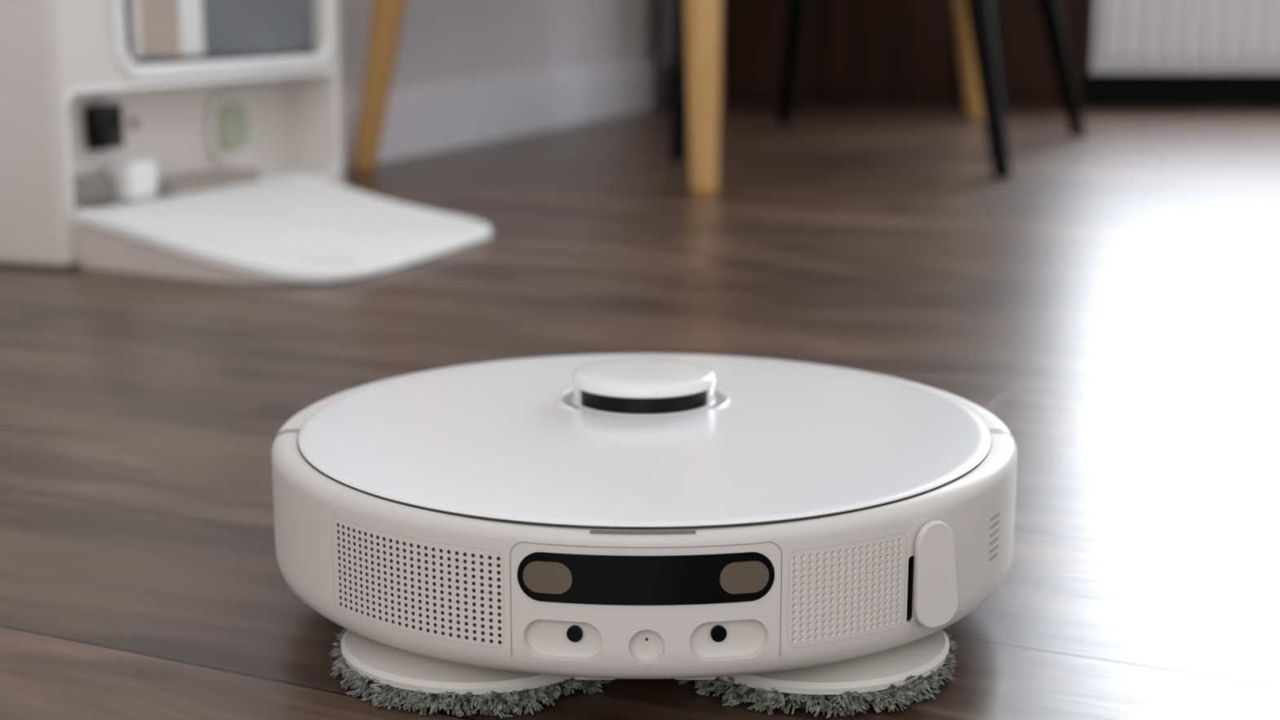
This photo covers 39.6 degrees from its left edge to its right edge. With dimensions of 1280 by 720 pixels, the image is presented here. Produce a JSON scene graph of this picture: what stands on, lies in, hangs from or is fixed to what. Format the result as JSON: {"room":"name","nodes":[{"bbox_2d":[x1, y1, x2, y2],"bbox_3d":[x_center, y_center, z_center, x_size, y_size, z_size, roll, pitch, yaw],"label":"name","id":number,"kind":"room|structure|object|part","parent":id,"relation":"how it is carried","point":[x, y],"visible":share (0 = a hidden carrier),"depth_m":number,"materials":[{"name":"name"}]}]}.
{"room":"dining room","nodes":[
{"label":"dining room","id":0,"kind":"room"},
{"bbox_2d":[338,0,668,98],"bbox_3d":[-0.901,-1.360,1.678,0.100,2.640,6.090,4,12,17],"label":"wall","id":1,"kind":"structure","parent":0,"point":[442,43],"depth_m":3.63,"materials":[{"name":"white paint"}]},
{"bbox_2d":[342,61,671,170],"bbox_3d":[-0.844,-0.161,1.908,0.016,0.118,6.060,4,12,17],"label":"baseboard","id":2,"kind":"structure","parent":1,"relation":"attached to","point":[417,122],"depth_m":3.62,"materials":[{"name":"white paint"}]},
{"bbox_2d":[0,106,1279,719],"bbox_3d":[1.209,-0.083,1.922,5.982,0.040,5.800,0,12,0],"label":"floor","id":3,"kind":"structure","parent":0,"point":[1113,300],"depth_m":1.42,"materials":[{"name":"brown wood"}]},
{"bbox_2d":[0,0,491,284],"bbox_3d":[-0.446,-0.421,2.079,0.530,0.560,0.635,4,12,19],"label":"station","id":4,"kind":"object","parent":3,"relation":"on","point":[200,140],"visible":1,"depth_m":2.01,"materials":[{"name":"plastic"}]},
{"bbox_3d":[-0.557,-0.484,2.015,0.020,0.281,0.077,4,12,19],"label":"dirty water tank","id":5,"kind":"part","parent":4,"relation":"part of","materials":[{"name":"beige plastic"}]},
{"bbox_3d":[-0.536,-0.496,2.072,0.022,0.281,0.047,4,12,19],"label":"tank","id":6,"kind":"part","parent":4,"relation":"part of","materials":[{"name":"plastic"}]},
{"bbox_2d":[156,168,260,195],"bbox_3d":[-0.538,-0.220,2.180,0.054,0.015,0.190,4,12,19],"label":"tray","id":7,"kind":"object","parent":4,"relation":"on","point":[170,181],"depth_m":2.16,"materials":[{"name":"beige plastic"}]},
{"bbox_3d":[-0.486,-0.525,2.216,0.020,0.281,0.262,4,12,19],"label":"clean water tank","id":8,"kind":"part","parent":4,"relation":"part of","materials":[{"name":"grey plastic"}]},
{"bbox_2d":[271,353,1017,719],"bbox_3d":[0.002,0.063,0.850,0.357,0.102,0.359,0,12,0],"label":"robot vacuum","id":9,"kind":"object","parent":3,"relation":"on","point":[513,535],"visible":1,"depth_m":0.72,"materials":[{"name":"plastic"}]},
{"bbox_2d":[337,523,502,644],"bbox_3d":[-0.090,0.089,0.709,0.084,0.036,0.006,7,14,32],"label":"speaker grille","id":10,"kind":"object","parent":9,"relation":"attached to","point":[397,583],"depth_m":0.70,"materials":[{"name":"white plastic"}]},
{"bbox_3d":[0.002,0.030,0.839,0.321,0.002,0.333,0,12,0],"label":"lid","id":11,"kind":"part","parent":9,"relation":"part of","materials":[{"name":"white plastic"}]},
{"bbox_2d":[791,537,902,643],"bbox_3d":[0.082,0.090,0.701,0.046,0.036,0.024,0,12,0],"label":"vent","id":12,"kind":"object","parent":9,"relation":"attached to","point":[845,590],"depth_m":0.70,"materials":[{"name":"white plastic"}]},
{"bbox_2d":[351,0,983,195],"bbox_3d":[0.139,-0.793,3.471,0.703,0.735,1.805,5,12,23],"label":"dining table","id":13,"kind":"object","parent":3,"relation":"on","point":[703,19],"visible":0.98,"depth_m":2.90,"materials":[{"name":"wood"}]},
{"bbox_3d":[-0.389,-0.662,2.915,0.184,0.700,0.078,0,12,0],"label":"leg","id":14,"kind":"part","parent":13,"relation":"part of","materials":[{"name":"brown wood"}]},
{"bbox_3d":[0.088,-0.602,2.616,0.076,0.700,0.170,0,12,0],"label":"leg","id":15,"kind":"part","parent":13,"relation":"part of","materials":[{"name":"brown wood"}]},
{"bbox_3d":[0.164,-0.952,4.338,0.083,0.700,0.157,0,12,0],"label":"leg","id":16,"kind":"part","parent":13,"relation":"part of","materials":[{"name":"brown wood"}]},
{"bbox_3d":[0.732,-0.898,4.074,0.075,0.700,0.222,11,16,44],"label":"leg","id":17,"kind":"part","parent":13,"relation":"part of","materials":[{"name":"brown wood"}]},
{"bbox_2d":[670,0,1084,177],"bbox_3d":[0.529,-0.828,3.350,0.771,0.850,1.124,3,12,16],"label":"dining chair","id":18,"kind":"object","parent":3,"relation":"on","point":[980,14],"visible":0.95,"depth_m":3.13,"materials":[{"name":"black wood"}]},
{"bbox_3d":[0.081,-0.573,3.138,0.048,0.435,0.109,1,12,7],"label":"leg","id":19,"kind":"part","parent":18,"relation":"part of","materials":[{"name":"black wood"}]},
{"bbox_3d":[0.339,-0.729,3.908,0.048,0.435,0.238,-1,12,-6],"label":"leg","id":20,"kind":"part","parent":18,"relation":"part of","materials":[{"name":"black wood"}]},
{"bbox_3d":[0.555,-0.519,2.876,0.048,0.435,0.161,-7,14,-31],"label":"leg","id":21,"kind":"part","parent":18,"relation":"part of","materials":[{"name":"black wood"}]},
{"bbox_3d":[0.831,-0.666,3.599,0.226,0.435,0.048,-10,15,-41],"label":"leg","id":22,"kind":"part","parent":18,"relation":"part of","materials":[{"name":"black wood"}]},
{"bbox_2d":[721,0,1088,111],"bbox_3d":[0.615,-1.683,4.418,1.030,2.100,0.260,0,12,0],"label":"tall cabinet","id":23,"kind":"object","parent":3,"relation":"on","point":[855,55],"visible":0.82,"depth_m":4.50,"materials":[{"name":"brown wood"}]},
{"bbox_2d":[668,0,672,61],"bbox_3d":[2.088,-1.947,4.564,4.224,2.640,0.120,0,12,0],"label":"wall","id":24,"kind":"structure","parent":0,"point":[670,2],"depth_m":4.72,"materials":[{"name":"grey paint"}]},
{"bbox_2d":[1082,73,1279,106],"bbox_3d":[2.670,-0.721,4.744,3.060,0.085,0.015,0,12,0],"label":"baseboard","id":25,"kind":"structure","parent":24,"relation":"attached to","point":[1100,89],"depth_m":4.74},
{"bbox_2d":[1084,0,1279,74],"bbox_3d":[2.170,-1.006,4.609,2.008,0.518,0.166,0,12,0],"label":"radiator","id":26,"kind":"object","parent":24,"relation":"attached to","point":[1123,36],"visible":0.98,"depth_m":4.57,"materials":[{"name":"metal"}]},
{"bbox_3d":[2.170,-1.001,4.582,2.008,0.518,0.100,0,12,0],"label":"casing","id":27,"kind":"part","parent":26,"relation":"part of","materials":[{"name":"metal"}]}
]}

